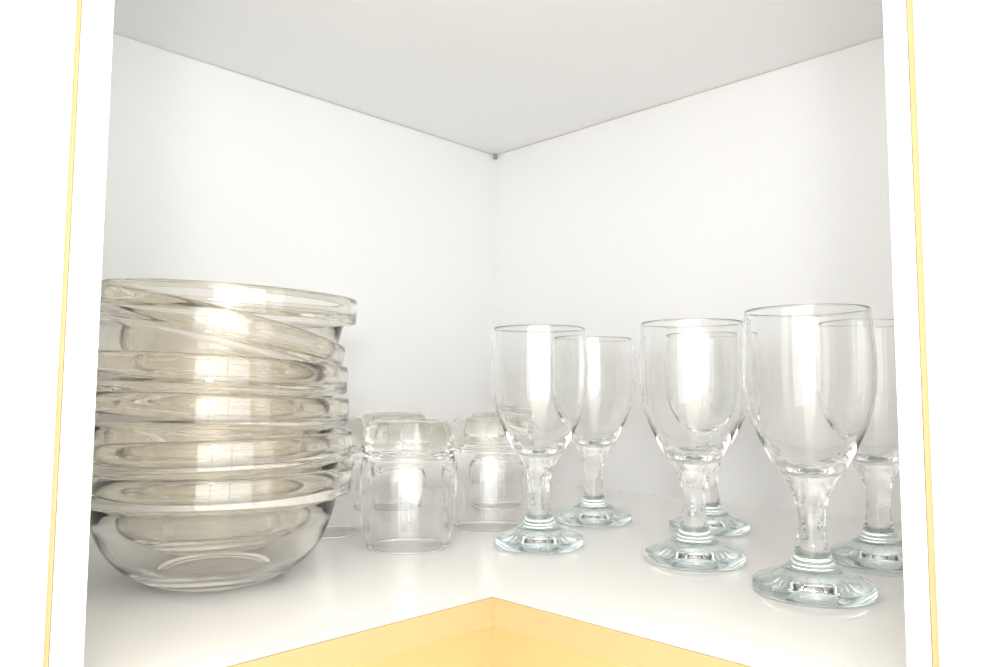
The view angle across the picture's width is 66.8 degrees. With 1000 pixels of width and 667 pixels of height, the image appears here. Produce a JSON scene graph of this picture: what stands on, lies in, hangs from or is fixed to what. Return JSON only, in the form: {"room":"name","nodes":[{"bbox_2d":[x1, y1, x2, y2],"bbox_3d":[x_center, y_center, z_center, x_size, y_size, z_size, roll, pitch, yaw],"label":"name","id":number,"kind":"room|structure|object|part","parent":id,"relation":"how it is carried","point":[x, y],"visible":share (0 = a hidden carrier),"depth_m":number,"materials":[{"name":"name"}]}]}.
{"room":"kitchen","nodes":[
{"label":"kitchen","id":0,"kind":"room"},
{"bbox_2d":[113,32,493,154],"bbox_3d":[-1.242,0.283,-0.215,0.090,2.600,3.600,-4,-6,44],"label":"wall","id":1,"kind":"structure","parent":0,"point":[113,32],"depth_m":0.80,"materials":[{"name":"beige paint"}]},
{"bbox_2d":[0,0,81,666],"bbox_3d":[-0.450,-0.078,0.247,0.409,0.470,0.450,-4,-6,44],"label":"upper cabinet","id":2,"kind":"object","parent":1,"relation":"attached to","point":[40,39],"visible":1,"depth_m":0.25,"materials":[{"name":"white wood"}]},
{"bbox_2d":[355,625,492,666],"bbox_3d":[-0.503,0.459,0.456,0.005,0.604,1.410,-4,-6,44],"label":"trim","id":3,"kind":"structure","parent":1,"relation":"attached to","point":[474,648],"depth_m":0.91,"materials":[{"name":"yellow paint"}]},
{"bbox_2d":[48,0,932,666],"bbox_3d":[-0.004,-0.062,0.557,0.619,0.450,0.618,-4,-6,44],"label":"upper cabinet","id":4,"kind":"object","parent":1,"relation":"attached to","point":[794,184],"visible":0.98,"depth_m":0.70,"materials":[{"name":"white laminate"}]},
{"bbox_3d":[-0.289,-0.074,0.411,0.408,0.450,0.010,-4,-6,44],"label":"panel","id":5,"kind":"part","parent":4,"relation":"part of","materials":[{"name":"white paint"}]},
{"bbox_2d":[90,461,350,591],"bbox_3d":[-0.163,0.108,0.437,0.152,0.063,0.152,-3,-5,32],"label":"glass bowl","id":6,"kind":"object","parent":4,"relation":"on","point":[182,535],"visible":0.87,"depth_m":0.38,"materials":[{"name":"clear glass"}]},
{"bbox_2d":[92,427,352,478],"bbox_3d":[-0.163,0.089,0.439,0.152,0.066,0.152,3,-6,-35],"label":"glass bowl","id":7,"kind":"object","parent":6,"relation":"on","point":[260,457],"visible":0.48,"depth_m":0.37,"materials":[{"name":"clear glass"}]},
{"bbox_2d":[94,390,348,441],"bbox_3d":[-0.165,0.066,0.440,0.152,0.066,0.152,1,-5,-8],"label":"glass bowl","id":8,"kind":"object","parent":7,"relation":"on","point":[120,416],"visible":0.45,"depth_m":0.38,"materials":[{"name":"clear glass"}]},
{"bbox_2d":[96,350,347,396],"bbox_3d":[-0.166,0.046,0.441,0.152,0.068,0.152,3,-5,-28],"label":"glass bowl","id":9,"kind":"object","parent":8,"relation":"on","point":[117,370],"visible":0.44,"depth_m":0.38,"materials":[{"name":"clear glass"}]},
{"bbox_2d":[98,282,344,365],"bbox_3d":[-0.167,0.018,0.443,0.150,0.085,0.152,2,-5,-22],"label":"glass bowl","id":10,"kind":"object","parent":9,"relation":"on","point":[131,318],"visible":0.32,"depth_m":0.38,"materials":[{"name":"clear glass"}]},
{"bbox_2d":[101,278,356,342],"bbox_3d":[-0.158,0.004,0.449,0.144,0.067,0.144,-4,-6,43],"label":"glass bowl","id":11,"kind":"object","parent":10,"relation":"on","point":[326,315],"visible":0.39,"depth_m":0.39,"materials":[{"name":"clear glass"}]},
{"bbox_2d":[274,320,342,342],"bbox_3d":[-0.160,0.014,0.450,0.129,0.044,0.129,1,-3,45],"label":"bowl","id":12,"kind":"object","parent":11,"relation":"on","point":[330,329],"depth_m":0.42,"materials":[{"name":"clear glass"}]},
{"bbox_3d":[-0.223,-0.037,0.771,0.005,0.433,0.618,-4,-6,44],"label":"panel","id":13,"kind":"part","parent":4,"relation":"part of","materials":[{"name":"white laminate"}]},
{"bbox_2d":[321,417,364,538],"bbox_3d":[-0.135,0.107,0.578,0.067,0.087,0.067,-1,-5,14],"label":"glass tumbler","id":14,"kind":"object","parent":4,"relation":"on","point":[346,520],"visible":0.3,"depth_m":0.56,"materials":[{"name":"clear glass"}]},
{"bbox_2d":[362,412,425,444],"bbox_3d":[-0.100,0.119,0.716,0.067,0.087,0.067,4,-6,-35],"label":"glass tumbler","id":15,"kind":"object","parent":4,"relation":"on","point":[367,417],"visible":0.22,"depth_m":0.70,"materials":[{"name":"clear glass"}]},
{"bbox_2d":[360,419,456,554],"bbox_3d":[-0.063,0.104,0.528,0.067,0.087,0.067,-4,-6,44],"label":"glass tumbler","id":16,"kind":"object","parent":4,"relation":"on","point":[408,469],"visible":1,"depth_m":0.50,"materials":[{"name":"clear glass"}]},
{"bbox_2d":[472,412,496,415],"bbox_3d":[0.001,0.120,0.733,0.067,0.087,0.067,2,-5,-26],"label":"glass tumbler","id":17,"kind":"object","parent":4,"relation":"on","point":[495,413],"visible":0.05,"depth_m":0.72,"materials":[{"name":"clear glass"}]},
{"bbox_2d":[452,416,528,533],"bbox_3d":[-0.008,0.110,0.603,0.067,0.087,0.067,0,-5,5],"label":"glass tumbler","id":18,"kind":"object","parent":4,"relation":"on","point":[492,480],"visible":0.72,"depth_m":0.57,"materials":[{"name":"clear glass"}]},
{"bbox_2d":[83,483,906,666],"bbox_3d":[-0.004,0.156,0.542,0.606,0.014,0.603,-4,-6,44],"label":"shelf","id":19,"kind":"object","parent":4,"relation":"attached to","point":[347,603],"depth_m":0.38,"materials":[{"name":"laminate"}]},
{"bbox_3d":[-0.002,-0.278,0.577,0.606,0.016,0.603,-4,-6,44],"label":"panel","id":20,"kind":"part","parent":4,"relation":"part of","materials":[{"name":"white laminate"}]},
{"bbox_2d":[491,325,587,553],"bbox_3d":[0.028,0.072,0.535,0.069,0.152,0.069,4,-6,-42],"label":"goblet","id":21,"kind":"object","parent":4,"relation":"on","point":[539,373],"visible":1,"depth_m":0.51,"materials":[{"name":"clear glass"}]},
{"bbox_3d":[0.027,0.112,0.532,0.021,0.036,0.021,-4,-6,44],"label":"stem","id":22,"kind":"part","parent":21,"relation":"part of","materials":[{"name":"clear glass"}]},
{"bbox_2d":[491,325,587,468],"bbox_3d":[0.028,0.045,0.537,0.069,0.098,0.069,-4,-6,44],"label":"bowl","id":23,"kind":"object","parent":21,"relation":"on","point":[539,373],"depth_m":0.51,"materials":[{"name":"clear glass"}]},
{"bbox_2d":[557,336,634,526],"bbox_3d":[0.079,0.081,0.637,0.069,0.152,0.069,3,-5,-31],"label":"goblet","id":24,"kind":"object","parent":4,"relation":"on","point":[611,370],"visible":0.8,"depth_m":0.61,"materials":[{"name":"clear glass"}]},
{"bbox_3d":[0.078,0.121,0.634,0.021,0.036,0.021,2,-5,-18],"label":"stem","id":25,"kind":"part","parent":24,"relation":"part of","materials":[{"name":"clear glass"}]},
{"bbox_2d":[571,336,634,456],"bbox_3d":[0.079,0.054,0.639,0.069,0.098,0.069,2,-5,-18],"label":"bowl","id":26,"kind":"object","parent":24,"relation":"on","point":[611,370],"depth_m":0.61,"materials":[{"name":"clear glass"}]},
{"bbox_2d":[638,318,745,570],"bbox_3d":[0.124,0.069,0.489,0.069,0.152,0.069,4,-6,-37],"label":"goblet","id":27,"kind":"object","parent":4,"relation":"on","point":[690,375],"visible":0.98,"depth_m":0.47,"materials":[{"name":"clear glass"}]},
{"bbox_2d":[638,318,744,476],"bbox_3d":[0.124,0.042,0.491,0.069,0.098,0.069,0,-5,9],"label":"bowl","id":28,"kind":"object","parent":27,"relation":"on","point":[690,375],"depth_m":0.47,"materials":[{"name":"clear glass"}]},
{"bbox_3d":[0.124,0.109,0.485,0.021,0.036,0.021,0,-5,9],"label":"stem","id":29,"kind":"part","parent":27,"relation":"part of","materials":[{"name":"clear glass"}]},
{"bbox_3d":[0.213,-0.035,0.772,0.614,0.433,0.005,-4,-6,44],"label":"panel","id":30,"kind":"part","parent":4,"relation":"part of","materials":[{"name":"white laminate"}]},
{"bbox_2d":[668,403,750,536],"bbox_3d":[0.164,0.078,0.600,0.070,0.152,0.070,-3,-6,35],"label":"goblet","id":31,"kind":"object","parent":4,"relation":"on","point":[722,523],"visible":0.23,"depth_m":0.58,"materials":[{"name":"clear glass"}]},
{"bbox_3d":[0.164,0.118,0.597,0.021,0.036,0.021,-3,-6,35],"label":"stem","id":32,"kind":"part","parent":31,"relation":"part of","materials":[{"name":"clear glass"}]},
{"bbox_2d":[720,403,747,460],"bbox_3d":[0.164,0.051,0.602,0.069,0.098,0.069,-3,-6,35],"label":"bowl","id":33,"kind":"object","parent":31,"relation":"on","point":[745,410],"depth_m":0.59,"materials":[{"name":"clear glass"}]},
{"bbox_2d":[741,304,877,607],"bbox_3d":[0.168,0.063,0.412,0.069,0.152,0.069,-2,-5,23],"label":"goblet","id":34,"kind":"object","parent":4,"relation":"on","point":[809,372],"visible":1,"depth_m":0.39,"materials":[{"name":"clear glass"}]},
{"bbox_2d":[741,304,877,493],"bbox_3d":[0.168,0.036,0.414,0.069,0.098,0.069,3,-5,-27],"label":"bowl","id":35,"kind":"object","parent":34,"relation":"on","point":[809,372],"depth_m":0.39,"materials":[{"name":"clear glass"}]},
{"bbox_3d":[0.168,0.103,0.409,0.021,0.036,0.021,3,-5,-27],"label":"stem","id":36,"kind":"part","parent":34,"relation":"part of","materials":[{"name":"clear glass"}]},
{"bbox_2d":[829,319,902,571],"bbox_3d":[0.242,0.070,0.489,0.069,0.152,0.069,0,-5,7],"label":"goblet","id":37,"kind":"object","parent":4,"relation":"on","point":[878,546],"visible":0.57,"depth_m":0.47,"materials":[{"name":"clear glass"}]},
{"bbox_2d":[851,319,899,477],"bbox_3d":[0.242,0.043,0.491,0.069,0.098,0.069,0,-5,-1],"label":"bowl","id":38,"kind":"object","parent":37,"relation":"on","point":[877,455],"depth_m":0.46,"materials":[{"name":"clear glass"}]},
{"bbox_3d":[0.242,0.110,0.485,0.021,0.036,0.021,0,-5,-1],"label":"stem","id":39,"kind":"part","parent":37,"relation":"part of","materials":[{"name":"clear glass"}]},
{"bbox_3d":[0.284,-0.072,0.414,0.008,0.450,0.408,-4,-6,44],"label":"panel","id":40,"kind":"part","parent":4,"relation":"part of","materials":[{"name":"white paint"}]},
{"bbox_2d":[497,36,883,154],"bbox_3d":[1.272,0.294,-0.229,3.510,2.600,0.090,-4,-6,44],"label":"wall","id":41,"kind":"structure","parent":0,"point":[882,36],"depth_m":0.80,"materials":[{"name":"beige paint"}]},
{"bbox_2d":[493,626,626,666],"bbox_3d":[0.492,0.464,0.461,1.405,0.604,0.005,-4,-6,44],"label":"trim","id":42,"kind":"structure","parent":41,"relation":"attached to","point":[510,648],"depth_m":0.91,"materials":[{"name":"yellow paint"}]},
{"bbox_2d":[907,0,999,666],"bbox_3d":[0.447,-0.074,0.253,0.450,0.470,0.409,-4,-6,44],"label":"upper cabinet","id":43,"kind":"object","parent":41,"relation":"attached to","point":[954,45],"visible":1,"depth_m":0.25,"materials":[{"name":"white wood"}]}
]}

